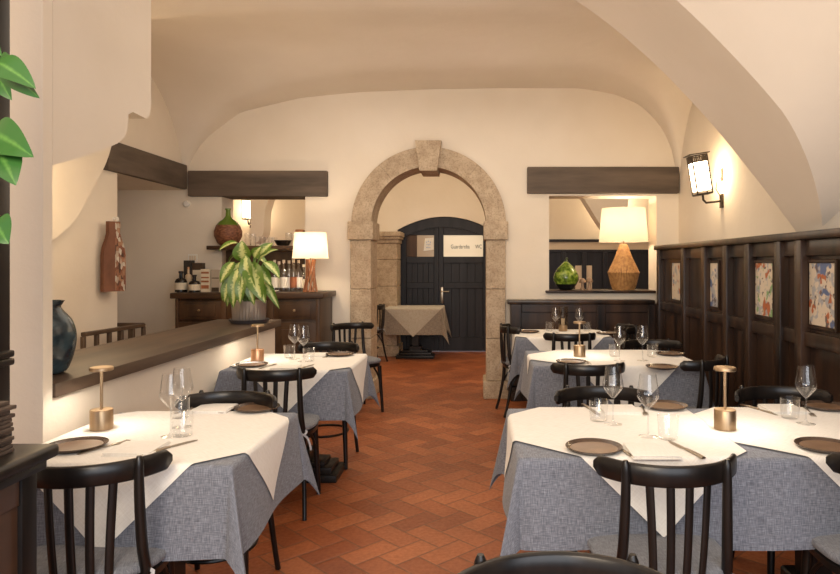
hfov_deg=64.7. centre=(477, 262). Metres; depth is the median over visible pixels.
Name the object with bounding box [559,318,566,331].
candle holder
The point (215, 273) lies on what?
carton
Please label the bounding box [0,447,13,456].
menu
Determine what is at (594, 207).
trim
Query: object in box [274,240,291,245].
bowl
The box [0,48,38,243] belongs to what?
pothos
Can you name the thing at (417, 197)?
wall
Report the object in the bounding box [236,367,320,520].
bistro chair
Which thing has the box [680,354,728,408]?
bistro chair
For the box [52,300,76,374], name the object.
vase
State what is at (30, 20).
wall pier
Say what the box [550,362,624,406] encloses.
bistro chair
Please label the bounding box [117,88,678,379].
wall
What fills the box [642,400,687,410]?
plate
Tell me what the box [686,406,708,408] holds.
seat cushion
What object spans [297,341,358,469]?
bistro chair
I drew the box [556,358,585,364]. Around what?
plate
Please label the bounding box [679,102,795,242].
wall
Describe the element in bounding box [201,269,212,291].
carton
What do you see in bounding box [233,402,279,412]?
plate
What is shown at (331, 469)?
dining table
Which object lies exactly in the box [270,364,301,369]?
napkin
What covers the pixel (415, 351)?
dining table
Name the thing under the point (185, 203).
sensor
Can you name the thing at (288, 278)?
bottle
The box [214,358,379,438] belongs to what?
tablecloth
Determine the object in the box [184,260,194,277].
carton
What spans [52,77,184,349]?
wall
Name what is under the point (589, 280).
mushroom
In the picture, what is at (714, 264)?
print
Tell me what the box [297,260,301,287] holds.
bottle
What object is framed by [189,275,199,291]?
bottle
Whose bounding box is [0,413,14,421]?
menu
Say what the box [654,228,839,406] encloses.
wall paneling
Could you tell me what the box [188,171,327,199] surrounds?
trim
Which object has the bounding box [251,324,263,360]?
table lamp
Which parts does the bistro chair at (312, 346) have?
rail, leg, leg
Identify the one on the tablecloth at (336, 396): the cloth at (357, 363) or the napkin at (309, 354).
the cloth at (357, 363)
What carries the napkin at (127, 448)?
on the cloth at (262, 436)
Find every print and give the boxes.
[575,266,581,288]
[586,266,591,288]
[671,261,680,302]
[709,260,719,309]
[754,260,773,320]
[808,259,838,332]
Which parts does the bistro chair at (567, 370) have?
leg, rail, leg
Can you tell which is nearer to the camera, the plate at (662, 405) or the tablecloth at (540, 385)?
the plate at (662, 405)
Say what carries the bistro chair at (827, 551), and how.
on the floor
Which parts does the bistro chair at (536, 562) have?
leg, leg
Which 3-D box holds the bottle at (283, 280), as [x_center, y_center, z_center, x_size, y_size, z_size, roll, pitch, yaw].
[-1.942,0.127,6.600,0.070,0.315,0.070,0,0,0]
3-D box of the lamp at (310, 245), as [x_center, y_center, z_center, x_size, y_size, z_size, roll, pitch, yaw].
[-1.629,-0.006,6.420,0.344,0.578,0.344,0,0,0]
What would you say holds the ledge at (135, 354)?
on the wall at (101, 49)
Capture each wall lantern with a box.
[242,200,250,227]
[683,151,723,207]
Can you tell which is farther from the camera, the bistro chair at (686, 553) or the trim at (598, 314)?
the trim at (598, 314)
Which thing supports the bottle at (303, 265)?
on the sideboard
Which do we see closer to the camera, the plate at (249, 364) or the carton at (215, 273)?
the plate at (249, 364)
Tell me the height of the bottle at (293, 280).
0.320 m
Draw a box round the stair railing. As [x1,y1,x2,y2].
[80,323,145,348]
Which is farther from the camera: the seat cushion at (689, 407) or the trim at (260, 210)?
the trim at (260, 210)
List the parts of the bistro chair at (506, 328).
leg, leg, rail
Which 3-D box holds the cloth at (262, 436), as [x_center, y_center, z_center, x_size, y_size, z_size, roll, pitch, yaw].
[-1.189,0.792,2.499,0.834,0.293,0.824,0,0,0]
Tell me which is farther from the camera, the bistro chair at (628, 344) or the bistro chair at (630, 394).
the bistro chair at (628, 344)
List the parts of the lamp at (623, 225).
lamp shade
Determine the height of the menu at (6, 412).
0.010 m
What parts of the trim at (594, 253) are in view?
cap rail, rail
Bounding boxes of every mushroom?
[579,278,585,289]
[586,277,592,289]
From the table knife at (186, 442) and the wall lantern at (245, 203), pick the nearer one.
the table knife at (186, 442)
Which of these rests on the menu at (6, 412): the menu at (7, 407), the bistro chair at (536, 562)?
the menu at (7, 407)
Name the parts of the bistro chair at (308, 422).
leg, rail, leg, seat, leg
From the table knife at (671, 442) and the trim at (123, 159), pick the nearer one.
the table knife at (671, 442)
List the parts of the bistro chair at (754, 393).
leg, leg, rail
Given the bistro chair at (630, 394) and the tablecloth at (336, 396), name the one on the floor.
the bistro chair at (630, 394)
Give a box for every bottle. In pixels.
[175,271,186,291]
[185,267,191,291]
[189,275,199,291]
[271,260,277,287]
[275,261,282,290]
[280,260,286,291]
[285,260,292,290]
[290,259,296,291]
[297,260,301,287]
[302,264,304,287]
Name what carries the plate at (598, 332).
on the cloth at (537, 339)
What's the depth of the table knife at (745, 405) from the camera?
2.91 m
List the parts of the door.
glass pane, handle, glass pane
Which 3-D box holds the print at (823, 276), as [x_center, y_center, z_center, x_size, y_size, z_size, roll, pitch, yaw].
[1.842,0.170,3.535,0.016,0.380,0.310,0,0,0]
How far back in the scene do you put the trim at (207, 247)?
6.66 m
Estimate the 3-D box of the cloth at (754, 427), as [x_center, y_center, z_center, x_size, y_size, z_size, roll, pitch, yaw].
[1.306,0.814,2.576,0.839,0.337,0.820,0,0,0]
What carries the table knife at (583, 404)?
on the cloth at (547, 427)
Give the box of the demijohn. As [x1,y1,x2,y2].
[214,208,241,245]
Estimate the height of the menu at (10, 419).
0.010 m
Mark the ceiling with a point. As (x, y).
(213, 62)
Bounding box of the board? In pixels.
[100,221,125,291]
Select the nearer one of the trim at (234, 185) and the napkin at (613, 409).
the napkin at (613, 409)
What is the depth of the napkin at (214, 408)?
2.88 m
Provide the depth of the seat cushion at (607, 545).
2.07 m
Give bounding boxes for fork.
[77,439,129,454]
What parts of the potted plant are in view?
pot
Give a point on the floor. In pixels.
(415, 497)
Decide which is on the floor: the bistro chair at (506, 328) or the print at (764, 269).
the bistro chair at (506, 328)
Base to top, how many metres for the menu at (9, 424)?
0.010 m
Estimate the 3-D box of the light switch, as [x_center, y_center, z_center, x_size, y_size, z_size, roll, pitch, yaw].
[-2.968,-0.052,6.867,0.100,0.080,0.013,0,0,0]
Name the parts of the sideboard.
cupboard door, drawer, panel, drawer, drawer, panel, panel, cupboard door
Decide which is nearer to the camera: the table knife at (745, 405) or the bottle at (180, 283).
the table knife at (745, 405)
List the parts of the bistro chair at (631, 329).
rail, leg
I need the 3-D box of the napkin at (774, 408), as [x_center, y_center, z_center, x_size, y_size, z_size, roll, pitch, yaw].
[1.341,0.641,2.900,0.162,0.012,0.168,0,0,0]
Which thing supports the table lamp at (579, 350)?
on the cloth at (634, 367)
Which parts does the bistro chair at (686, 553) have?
leg, rail, leg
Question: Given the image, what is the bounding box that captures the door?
[397,217,485,350]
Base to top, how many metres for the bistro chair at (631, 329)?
0.829 m
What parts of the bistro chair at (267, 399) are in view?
leg, rail, leg, leg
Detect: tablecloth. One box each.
[37,413,319,573]
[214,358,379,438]
[377,309,451,343]
[489,409,839,556]
[506,334,615,386]
[514,351,713,408]
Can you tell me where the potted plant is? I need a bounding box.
[219,240,279,323]
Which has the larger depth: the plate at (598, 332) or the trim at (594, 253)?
the trim at (594, 253)
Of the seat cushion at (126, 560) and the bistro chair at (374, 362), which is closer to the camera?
the seat cushion at (126, 560)
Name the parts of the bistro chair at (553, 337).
leg, rail, leg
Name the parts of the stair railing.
handrail, handrail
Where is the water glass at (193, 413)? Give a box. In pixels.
[171,413,193,437]
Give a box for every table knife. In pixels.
[142,440,196,455]
[581,403,599,414]
[669,440,705,458]
[740,403,776,414]
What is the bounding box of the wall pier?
[10,0,51,443]
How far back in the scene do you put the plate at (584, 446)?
2.29 m
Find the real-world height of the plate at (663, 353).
0.017 m
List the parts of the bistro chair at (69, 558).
rail, leg, seat, leg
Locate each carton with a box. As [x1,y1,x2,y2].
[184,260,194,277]
[192,263,204,290]
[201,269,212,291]
[211,269,220,291]
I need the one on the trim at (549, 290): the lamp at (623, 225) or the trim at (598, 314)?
the lamp at (623, 225)
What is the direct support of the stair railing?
on the floor
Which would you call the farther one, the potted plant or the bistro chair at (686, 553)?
the potted plant
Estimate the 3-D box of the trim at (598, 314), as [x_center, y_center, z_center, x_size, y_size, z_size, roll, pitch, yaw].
[1.085,0.887,6.768,1.570,1.025,0.215,0,0,0]
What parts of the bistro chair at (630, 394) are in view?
leg, rail, leg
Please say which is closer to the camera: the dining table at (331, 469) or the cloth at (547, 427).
the cloth at (547, 427)
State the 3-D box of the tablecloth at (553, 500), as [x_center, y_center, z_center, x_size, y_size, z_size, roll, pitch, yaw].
[0.920,0.854,2.585,1.742,0.401,0.932,0,0,0]
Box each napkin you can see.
[101,441,170,456]
[188,403,238,413]
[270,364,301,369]
[302,352,327,356]
[589,361,614,364]
[597,404,641,414]
[622,443,681,459]
[758,404,809,413]
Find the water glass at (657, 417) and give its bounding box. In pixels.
[657,417,678,440]
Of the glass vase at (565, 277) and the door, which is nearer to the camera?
the glass vase at (565, 277)
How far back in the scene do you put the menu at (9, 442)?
1.55 m
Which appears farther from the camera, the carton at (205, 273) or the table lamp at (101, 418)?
the carton at (205, 273)
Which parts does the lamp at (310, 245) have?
lamp shade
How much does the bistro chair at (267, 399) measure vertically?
0.829 m
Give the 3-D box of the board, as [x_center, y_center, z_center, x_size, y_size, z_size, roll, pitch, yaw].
[-2.958,-0.053,5.356,0.045,0.566,0.192,0,0,28]
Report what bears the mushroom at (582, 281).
on the trim at (549, 290)
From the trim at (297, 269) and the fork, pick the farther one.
the trim at (297, 269)
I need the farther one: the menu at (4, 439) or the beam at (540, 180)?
the beam at (540, 180)
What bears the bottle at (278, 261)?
on the sideboard
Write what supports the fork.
on the cloth at (262, 436)
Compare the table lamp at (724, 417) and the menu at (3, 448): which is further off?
the table lamp at (724, 417)
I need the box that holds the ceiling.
[151,0,691,173]
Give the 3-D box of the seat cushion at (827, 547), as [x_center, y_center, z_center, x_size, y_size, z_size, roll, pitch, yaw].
[1.312,0.920,2.140,0.422,0.041,0.422,0,0,2]
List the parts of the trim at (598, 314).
rail, cap rail, rail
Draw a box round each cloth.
[41,411,288,546]
[229,354,366,410]
[385,305,444,336]
[504,407,746,536]
[511,329,610,354]
[527,350,692,406]
[694,407,839,486]
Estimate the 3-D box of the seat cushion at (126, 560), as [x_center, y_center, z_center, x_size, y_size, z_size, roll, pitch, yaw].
[-1.204,0.920,2.114,0.422,0.041,0.422,0,0,-15]
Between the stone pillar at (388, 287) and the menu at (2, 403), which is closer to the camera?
the menu at (2, 403)
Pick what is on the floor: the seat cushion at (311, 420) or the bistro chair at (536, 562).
the bistro chair at (536, 562)
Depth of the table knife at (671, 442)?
2.25 m
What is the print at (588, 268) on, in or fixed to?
attached to the wall at (417, 197)
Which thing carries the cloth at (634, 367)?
on the tablecloth at (540, 385)
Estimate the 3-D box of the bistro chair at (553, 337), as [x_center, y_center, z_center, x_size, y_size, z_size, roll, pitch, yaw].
[0.769,0.989,5.634,0.448,0.829,0.454,0,0,-2]
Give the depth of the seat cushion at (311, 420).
3.79 m
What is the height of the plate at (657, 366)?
0.017 m
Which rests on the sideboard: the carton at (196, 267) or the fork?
the carton at (196, 267)
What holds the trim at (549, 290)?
attached to the wall at (506, 132)
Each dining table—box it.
[159,561,185,573]
[301,436,344,482]
[396,335,434,358]
[781,550,832,573]
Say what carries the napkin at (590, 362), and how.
on the cloth at (634, 367)
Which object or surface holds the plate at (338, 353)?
on the cloth at (357, 363)
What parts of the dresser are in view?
post, rail, corner post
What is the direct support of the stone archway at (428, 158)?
attached to the wall at (506, 132)
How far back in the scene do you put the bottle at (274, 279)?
6.57 m
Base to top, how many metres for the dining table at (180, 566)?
0.745 m
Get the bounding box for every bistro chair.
[37,449,174,573]
[174,390,280,573]
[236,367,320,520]
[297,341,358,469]
[330,321,383,411]
[376,304,387,361]
[457,551,662,573]
[495,323,521,417]
[543,332,595,350]
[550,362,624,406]
[554,385,652,551]
[588,453,736,573]
[616,323,637,349]
[622,338,681,350]
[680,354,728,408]
[733,385,832,573]
[801,452,839,573]
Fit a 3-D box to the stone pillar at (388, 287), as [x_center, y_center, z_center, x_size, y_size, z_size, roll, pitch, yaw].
[-1.377,0.465,10.100,0.445,1.870,0.540,0,0,0]
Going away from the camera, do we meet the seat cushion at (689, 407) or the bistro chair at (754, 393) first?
the bistro chair at (754, 393)
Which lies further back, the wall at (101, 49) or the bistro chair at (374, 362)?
the bistro chair at (374, 362)
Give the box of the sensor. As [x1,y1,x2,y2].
[183,201,189,206]
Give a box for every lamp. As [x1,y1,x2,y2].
[89,365,113,431]
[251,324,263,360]
[292,232,328,291]
[573,321,585,356]
[599,207,647,289]
[713,365,736,431]
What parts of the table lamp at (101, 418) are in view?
stem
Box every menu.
[0,401,8,406]
[0,405,16,412]
[0,411,9,416]
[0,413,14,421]
[0,418,11,425]
[0,422,12,429]
[0,427,13,434]
[0,436,13,443]
[0,440,11,446]
[0,444,12,451]
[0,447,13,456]
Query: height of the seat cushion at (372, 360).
0.041 m
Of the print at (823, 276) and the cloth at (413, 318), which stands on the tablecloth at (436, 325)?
the cloth at (413, 318)
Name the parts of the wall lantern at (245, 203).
glass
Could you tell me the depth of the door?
10.44 m
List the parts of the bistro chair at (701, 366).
leg, rail, leg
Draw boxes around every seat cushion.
[37,545,166,573]
[296,413,319,429]
[367,356,380,363]
[588,534,722,573]
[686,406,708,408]
[811,534,839,564]
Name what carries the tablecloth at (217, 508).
on the dining table at (180, 566)
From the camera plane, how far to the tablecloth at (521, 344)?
5.73 m
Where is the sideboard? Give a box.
[170,291,335,353]
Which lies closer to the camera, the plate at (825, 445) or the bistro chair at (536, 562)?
the bistro chair at (536, 562)
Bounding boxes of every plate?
[49,436,108,453]
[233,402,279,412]
[235,361,267,367]
[326,351,353,356]
[521,330,538,332]
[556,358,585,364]
[565,438,622,455]
[596,331,617,334]
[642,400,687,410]
[645,363,678,369]
[656,351,684,355]
[794,437,839,453]
[801,400,839,411]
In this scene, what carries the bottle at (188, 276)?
on the sideboard
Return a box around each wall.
[52,0,274,438]
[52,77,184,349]
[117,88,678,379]
[233,173,647,245]
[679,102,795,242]
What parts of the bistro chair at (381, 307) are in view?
rail, leg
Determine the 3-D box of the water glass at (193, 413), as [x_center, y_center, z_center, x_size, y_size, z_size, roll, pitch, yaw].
[-1.101,0.602,2.458,0.080,0.086,0.080,0,0,0]
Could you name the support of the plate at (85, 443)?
on the cloth at (262, 436)
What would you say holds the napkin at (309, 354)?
on the cloth at (357, 363)
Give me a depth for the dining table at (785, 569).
2.60 m
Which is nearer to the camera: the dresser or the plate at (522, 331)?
the dresser
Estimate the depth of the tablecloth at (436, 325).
9.43 m
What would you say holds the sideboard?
on the floor
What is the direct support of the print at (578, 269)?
attached to the wall at (417, 197)
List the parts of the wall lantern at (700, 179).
plate, lantern frame, glass, arm, junction plate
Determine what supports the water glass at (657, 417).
on the cloth at (547, 427)
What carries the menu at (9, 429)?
on the menu
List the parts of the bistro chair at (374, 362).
leg, rail, leg, seat, leg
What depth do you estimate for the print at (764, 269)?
4.24 m
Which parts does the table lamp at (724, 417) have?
stem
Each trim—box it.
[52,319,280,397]
[103,143,186,188]
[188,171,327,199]
[206,246,292,249]
[226,250,304,290]
[250,200,274,243]
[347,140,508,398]
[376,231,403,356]
[507,299,656,400]
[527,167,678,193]
[545,289,655,292]
[549,239,647,288]
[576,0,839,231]
[580,199,627,229]
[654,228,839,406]
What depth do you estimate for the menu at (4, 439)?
1.54 m
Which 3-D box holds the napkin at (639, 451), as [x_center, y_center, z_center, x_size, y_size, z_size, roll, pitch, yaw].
[0.591,0.641,2.253,0.162,0.012,0.168,0,0,0]
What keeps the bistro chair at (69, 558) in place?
on the floor
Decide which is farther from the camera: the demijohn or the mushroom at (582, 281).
the mushroom at (582, 281)
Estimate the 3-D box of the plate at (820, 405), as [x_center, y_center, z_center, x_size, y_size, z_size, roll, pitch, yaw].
[1.549,0.639,2.938,0.197,0.017,0.197,0,0,0]
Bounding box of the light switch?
[188,254,197,261]
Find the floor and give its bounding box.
[186,351,834,573]
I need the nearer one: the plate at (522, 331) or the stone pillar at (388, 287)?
the plate at (522, 331)
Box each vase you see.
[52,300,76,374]
[553,258,578,289]
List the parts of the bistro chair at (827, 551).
leg, seat, rail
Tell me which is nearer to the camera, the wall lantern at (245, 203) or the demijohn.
the demijohn
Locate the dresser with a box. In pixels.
[0,0,58,573]
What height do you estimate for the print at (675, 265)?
0.380 m
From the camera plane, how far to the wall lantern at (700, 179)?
5.58 m
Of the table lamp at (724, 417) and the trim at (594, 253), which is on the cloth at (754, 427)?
the table lamp at (724, 417)
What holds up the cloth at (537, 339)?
on the tablecloth at (521, 344)
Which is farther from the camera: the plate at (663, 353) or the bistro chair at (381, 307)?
the bistro chair at (381, 307)

